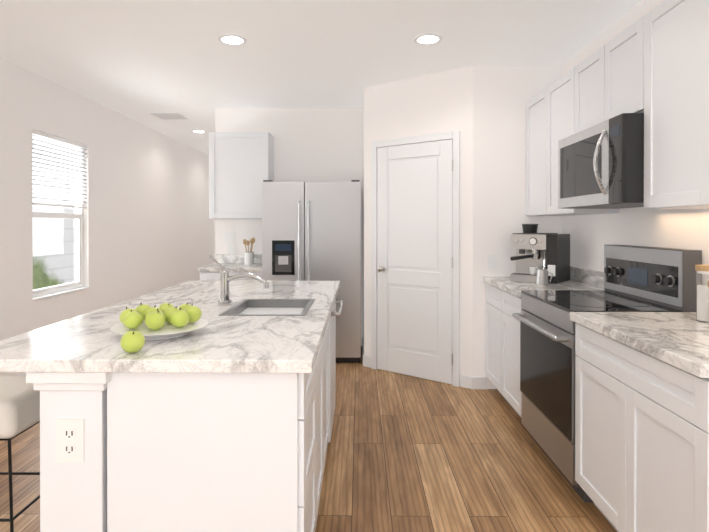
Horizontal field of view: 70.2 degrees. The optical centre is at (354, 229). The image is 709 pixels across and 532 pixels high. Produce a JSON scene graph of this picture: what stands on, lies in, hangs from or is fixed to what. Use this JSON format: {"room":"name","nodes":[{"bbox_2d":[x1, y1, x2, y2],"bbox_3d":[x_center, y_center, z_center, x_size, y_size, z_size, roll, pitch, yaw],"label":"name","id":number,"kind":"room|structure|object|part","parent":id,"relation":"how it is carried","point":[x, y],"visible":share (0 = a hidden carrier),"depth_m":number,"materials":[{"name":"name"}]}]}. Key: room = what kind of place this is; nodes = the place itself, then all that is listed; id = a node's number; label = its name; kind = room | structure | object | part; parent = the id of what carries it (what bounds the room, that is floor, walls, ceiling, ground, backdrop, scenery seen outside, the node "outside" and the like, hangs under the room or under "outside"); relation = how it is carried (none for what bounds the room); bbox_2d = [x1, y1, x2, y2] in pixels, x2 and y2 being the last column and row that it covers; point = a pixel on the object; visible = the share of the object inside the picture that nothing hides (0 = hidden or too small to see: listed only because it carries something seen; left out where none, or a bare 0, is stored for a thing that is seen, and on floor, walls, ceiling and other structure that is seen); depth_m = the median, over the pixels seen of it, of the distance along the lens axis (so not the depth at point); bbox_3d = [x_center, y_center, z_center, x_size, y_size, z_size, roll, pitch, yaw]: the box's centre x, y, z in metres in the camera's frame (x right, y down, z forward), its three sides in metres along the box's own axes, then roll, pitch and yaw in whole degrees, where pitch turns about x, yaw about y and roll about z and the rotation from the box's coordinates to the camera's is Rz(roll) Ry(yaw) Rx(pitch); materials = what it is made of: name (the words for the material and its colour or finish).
{"room":"kitchen","nodes":[
{"label":"kitchen","id":0,"kind":"room"},
{"bbox_2d":[0,57,212,375],"bbox_3d":[-2.807,-0.006,2.754,0.140,2.620,13.750,0,0,1],"label":"wall","id":1,"kind":"structure","parent":0,"point":[148,225],"depth_m":5.45,"materials":[{"name":"paint"}]},
{"bbox_2d":[32,139,89,300],"bbox_3d":[-2.783,-0.124,4.708,0.152,1.457,0.880,0,0,1],"label":"window","id":2,"kind":"structure","parent":1,"relation":"in","point":[77,284],"depth_m":4.80,"materials":[{"name":"plastic"}]},
{"bbox_2d":[32,129,87,208],"bbox_3d":[-2.742,-0.527,4.706,0.042,0.641,0.864,0,0,1],"label":"window blind","id":3,"kind":"object","parent":2,"relation":"attached to","point":[58,142],"visible":0.85,"depth_m":4.66,"materials":[{"name":"plastic"}]},
{"bbox_2d":[213,219,214,263],"bbox_3d":[-0.475,-0.041,9.577,4.677,2.620,0.140,0,0,1],"label":"wall","id":4,"kind":"structure","parent":0,"point":[213,239],"depth_m":9.53,"materials":[{"name":"paint"}]},
{"bbox_2d":[215,108,362,345],"bbox_3d":[0.094,-0.030,7.527,3.222,2.620,3.950,0,0,1],"label":"wall","id":5,"kind":"structure","parent":0,"point":[318,144],"depth_m":5.55,"materials":[{"name":"paint"}]},
{"bbox_2d":[223,232,234,242],"bbox_3d":[-1.381,0.090,5.561,0.128,0.118,0.008,0,0,1],"label":"light switch","id":6,"kind":"object","parent":5,"relation":"attached to","point":[228,237],"visible":1,"depth_m":5.56,"materials":[{"name":"white plastic"}]},
{"bbox_2d":[227,243,233,253],"bbox_3d":[-1.361,0.215,5.540,0.075,0.118,0.008,0,0,1],"label":"electrical outlet","id":7,"kind":"object","parent":5,"relation":"attached to","point":[230,248],"visible":0.98,"depth_m":5.54,"materials":[{"name":"white plastic"}]},
{"bbox_2d":[209,132,273,218],"bbox_3d":[-1.200,-0.559,5.395,0.625,0.900,0.327,0,0,1],"label":"upper cabinet","id":8,"kind":"object","parent":5,"relation":"attached to","point":[241,166],"visible":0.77,"depth_m":5.24,"materials":[{"name":"white wood"}]},
{"bbox_2d":[362,337,366,366],"bbox_3d":[0.094,1.242,5.128,0.024,0.100,0.860,0,0,1],"label":"baseboard","id":9,"kind":"structure","parent":5,"relation":"attached to","point":[364,357],"depth_m":4.76,"materials":[{"name":"white wood"}]},
{"bbox_2d":[0,346,616,531],"bbox_3d":[-0.538,1.334,2.789,4.797,0.060,13.850,0,0,1],"label":"floor","id":10,"kind":"structure","parent":0,"point":[406,453],"depth_m":2.75,"materials":[{"name":"brown wood"}]},
{"bbox_2d":[0,376,39,531],"bbox_3d":[-1.466,0.975,2.046,0.446,0.665,0.401,0,0,1],"label":"bar stool","id":11,"kind":"object","parent":10,"relation":"on","point":[19,405],"visible":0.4,"depth_m":1.93,"materials":[{"name":"fabric"}]},
{"bbox_3d":[-1.466,0.713,2.045,0.415,0.140,0.370,0,0,1],"label":"seat","id":12,"kind":"part","parent":11,"relation":"part of","materials":[{"name":"fabric"}]},
{"bbox_2d":[16,293,342,531],"bbox_3d":[-0.538,0.867,2.651,0.912,0.874,2.224,0,0,1],"label":"kitchen island","id":13,"kind":"object","parent":10,"relation":"on","point":[222,420],"depth_m":1.57,"materials":[{"name":"white wood"}]},
{"bbox_2d":[0,281,339,371],"bbox_3d":[-0.683,0.410,2.650,1.130,0.040,2.244,0,0,1],"label":"island countertop","id":14,"kind":"structure","parent":13,"relation":"on","point":[85,341],"depth_m":1.80,"materials":[{"name":"white stone"}]},
{"bbox_2d":[120,331,144,352],"bbox_3d":[-0.711,0.360,1.618,0.073,0.071,0.072,0,0,1],"label":"apple","id":15,"kind":"object","parent":14,"relation":"on","point":[132,341],"visible":1,"depth_m":1.59,"materials":[{"name":"green food"}]},
{"bbox_2d":[110,302,208,339],"bbox_3d":[-0.725,0.339,1.891,0.344,0.109,0.344,0,0,1],"label":"fruit plate","id":16,"kind":"object","parent":14,"relation":"on","point":[164,321],"visible":1,"depth_m":1.81,"materials":[{"name":"green food"}]},
{"bbox_2d":[209,255,268,303],"bbox_3d":[-0.608,0.265,2.646,0.336,0.249,0.115,0,0,1],"label":"faucet","id":17,"kind":"object","parent":14,"relation":"on","point":[225,279],"visible":1,"depth_m":2.64,"materials":[{"name":"silver metal"}]},
{"bbox_2d":[216,297,315,316],"bbox_3d":[-0.417,0.495,2.539,0.393,0.213,0.508,0,0,1],"label":"sink","id":18,"kind":"object","parent":14,"relation":"in","point":[247,306],"depth_m":2.70,"materials":[{"name":"silver metal"}]},
{"bbox_2d":[198,254,261,280],"bbox_3d":[-1.206,0.784,5.247,0.635,1.014,0.637,0,0,1],"label":"base cabinet","id":19,"kind":"object","parent":10,"relation":"on","point":[233,264],"visible":0.06,"depth_m":4.97,"materials":[{"name":"stone"}]},
{"bbox_2d":[198,254,261,271],"bbox_3d":[-1.206,0.347,5.244,0.635,0.140,0.637,0,0,1],"label":"countertop","id":20,"kind":"structure","parent":19,"relation":"on","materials":[{"name":"stone"}]},
{"bbox_2d":[243,237,254,264],"bbox_3d":[-1.123,0.232,5.364,0.125,0.286,0.104,0,0,1],"label":"utensil crock","id":21,"kind":"object","parent":20,"relation":"on","point":[248,258],"visible":1,"depth_m":5.33,"materials":[{"name":"white ceramic"}]},
{"bbox_2d":[262,180,360,362],"bbox_3d":[-0.409,0.411,5.153,0.944,1.762,0.792,0,0,1],"label":"fridge","id":22,"kind":"object","parent":10,"relation":"on","point":[311,231],"visible":0.58,"depth_m":4.82,"materials":[{"name":"silver metal"}]},
{"bbox_2d":[483,266,603,416],"bbox_3d":[1.348,0.792,3.626,0.634,1.014,0.918,0,0,1],"label":"base cabinet","id":23,"kind":"object","parent":10,"relation":"on","point":[503,299],"visible":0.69,"depth_m":3.55,"materials":[{"name":"wood"}]},
{"bbox_2d":[483,266,603,296],"bbox_3d":[1.348,0.355,3.624,0.634,0.140,0.918,0,0,1],"label":"countertop","id":24,"kind":"structure","parent":23,"relation":"on","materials":[{"name":"stone"}]},
{"bbox_2d":[510,224,569,284],"bbox_3d":[1.351,0.172,3.732,0.342,0.423,0.467,0,0,38],"label":"espresso machine","id":25,"kind":"object","parent":24,"relation":"on","point":[542,258],"visible":1,"depth_m":3.67,"materials":[{"name":"silver metal"}]},
{"bbox_2d":[512,245,701,502],"bbox_3d":[1.309,0.701,2.779,0.678,1.205,0.768,0,0,1],"label":"range","id":26,"kind":"object","parent":10,"relation":"on","point":[646,279],"visible":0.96,"depth_m":2.65,"materials":[{"name":"silver metal"}]},
{"bbox_2d":[570,312,708,531],"bbox_3d":[1.332,0.801,1.932,0.634,1.014,0.918,0,0,1],"label":"base cabinet","id":27,"kind":"object","parent":10,"relation":"on","point":[641,421],"visible":0.92,"depth_m":1.87,"materials":[{"name":"wood"}]},
{"bbox_2d":[570,312,708,377],"bbox_3d":[1.332,0.364,1.930,0.634,0.140,0.917,0,0,1],"label":"countertop","id":28,"kind":"structure","parent":27,"relation":"on","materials":[{"name":"stone"}]},
{"bbox_2d":[695,264,708,321],"bbox_3d":[1.517,0.273,2.150,0.110,0.237,0.110,0,0,1],"label":"canister","id":29,"kind":"object","parent":28,"relation":"on","point":[702,304],"visible":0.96,"depth_m":2.13,"materials":[{"name":"clear glass"}]},
{"bbox_2d":[0,0,642,154],"bbox_3d":[-0.538,-1.356,2.776,4.797,0.080,13.850,0,0,1],"label":"ceiling","id":30,"kind":"structure","parent":0,"point":[140,61],"depth_m":3.63,"materials":[{"name":"paint"}]},
{"bbox_2d":[151,113,187,119],"bbox_3d":[-2.177,-1.326,5.947,0.320,0.012,0.320,0,0,1],"label":"ceiling vent","id":31,"kind":"object","parent":30,"relation":"in","point":[169,116],"visible":1,"depth_m":5.93,"materials":[{"name":"white metal"}]},
{"bbox_2d":[191,130,205,132],"bbox_3d":[-2.128,-1.333,6.896,0.200,0.008,0.200,0,0,1],"label":"recessed light","id":32,"kind":"object","parent":30,"relation":"in","point":[199,131],"visible":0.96,"depth_m":6.88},
{"bbox_2d":[218,34,246,44],"bbox_3d":[-0.850,-1.316,3.514,0.200,0.008,0.200,0,0,1],"label":"recessed light","id":33,"kind":"object","parent":30,"relation":"in","point":[230,39],"visible":1,"depth_m":3.49,"materials":[{"name":"white plastic"}]},
{"bbox_2d":[414,33,442,44],"bbox_3d":[0.510,-1.316,3.501,0.200,0.008,0.200,0,0,1],"label":"recessed light","id":34,"kind":"object","parent":30,"relation":"in","point":[427,38],"visible":1,"depth_m":3.49,"materials":[{"name":"white plastic"}]},
{"bbox_2d":[363,65,561,388],"bbox_3d":[0.885,-0.017,4.816,1.588,2.620,1.456,0,0,1],"label":"wall","id":35,"kind":"structure","parent":0,"point":[481,109],"depth_m":4.09,"materials":[{"name":"paint"}]},
{"bbox_2d":[371,131,459,386],"bbox_3d":[0.512,0.244,4.417,0.720,2.102,0.555,0,0,1],"label":"door frame","id":36,"kind":"structure","parent":35,"relation":"in","point":[455,354],"depth_m":4.17,"materials":[{"name":"white wood"}]},
{"bbox_2d":[377,139,452,383],"bbox_3d":[0.515,0.271,4.420,0.758,2.032,0.019,0,0,38],"label":"pantry door","id":37,"kind":"structure","parent":36,"relation":"attached to","point":[414,244],"depth_m":4.40,"materials":[{"name":"white wood"}]},
{"bbox_3d":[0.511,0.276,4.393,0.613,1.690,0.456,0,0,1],"label":"knob","id":38,"kind":"part","parent":36,"relation":"part of","materials":[{"name":"wood"}]},
{"bbox_2d":[488,255,496,268],"bbox_3d":[1.115,0.267,4.083,0.075,0.118,0.008,0,0,1],"label":"outlet","id":39,"kind":"object","parent":35,"relation":"attached to","point":[492,261],"visible":1,"depth_m":4.08,"materials":[{"name":"white plastic"}]},
{"bbox_2d":[561,0,708,284],"bbox_3d":[1.730,-0.006,2.711,0.140,2.620,13.750,0,0,1],"label":"wall","id":40,"kind":"structure","parent":0,"point":[591,236],"depth_m":3.05,"materials":[{"name":"paint"}]},
{"bbox_2d":[526,91,541,215],"bbox_3d":[1.523,-0.561,3.816,0.286,0.920,0.521,0,0,1],"label":"upper cabinet","id":41,"kind":"object","parent":40,"relation":"attached to","point":[533,106],"depth_m":3.89,"materials":[{"name":"white wood"}]},
{"bbox_2d":[542,68,619,215],"bbox_3d":[1.520,-0.559,3.418,0.286,0.920,0.519,0,0,1],"label":"upper cabinet","id":42,"kind":"object","parent":40,"relation":"attached to","point":[558,98],"depth_m":3.48,"materials":[{"name":"white wood"}]},
{"bbox_2d":[574,53,593,133],"bbox_3d":[1.515,-0.792,2.933,0.286,0.450,0.448,0,0,1],"label":"upper cabinet","id":43,"kind":"object","parent":40,"relation":"attached to","point":[584,71],"depth_m":3.03,"materials":[{"name":"white wood"}]},
{"bbox_2d":[594,17,641,124],"bbox_3d":[1.512,-0.790,2.607,0.286,0.450,0.448,0,0,1],"label":"upper cabinet","id":44,"kind":"object","parent":40,"relation":"attached to","point":[618,63],"depth_m":2.62,"materials":[{"name":"white wood"}]},
{"bbox_2d":[558,113,643,208],"bbox_3d":[1.434,-0.339,2.772,0.445,0.425,0.766,0,0,1],"label":"microwave","id":45,"kind":"object","parent":44,"relation":"attached to","point":[601,165],"visible":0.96,"depth_m":2.55,"materials":[{"name":"silver metal"}]},
{"bbox_2d":[638,0,708,208],"bbox_3d":[1.508,-0.553,2.125,0.286,0.920,0.519,0,0,1],"label":"upper cabinet","id":46,"kind":"object","parent":40,"relation":"attached to","point":[652,65],"depth_m":2.21,"materials":[{"name":"white wood"}]},
{"bbox_2d":[694,0,708,207],"bbox_3d":[1.504,-0.551,1.727,0.286,0.920,0.521,0,0,1],"label":"upper cabinet","id":47,"kind":"object","parent":40,"relation":"attached to","point":[701,7],"depth_m":1.98,"materials":[{"name":"white wood"}]},
{"label":"outside","id":48,"kind":"structure","parent":0,"visible":0},
{"bbox_2d":[32,140,74,289],"bbox_3d":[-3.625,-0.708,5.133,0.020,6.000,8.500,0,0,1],"label":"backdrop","id":49,"kind":"structure","parent":48,"point":[57,243],"depth_m":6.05,"materials":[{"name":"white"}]}
]}

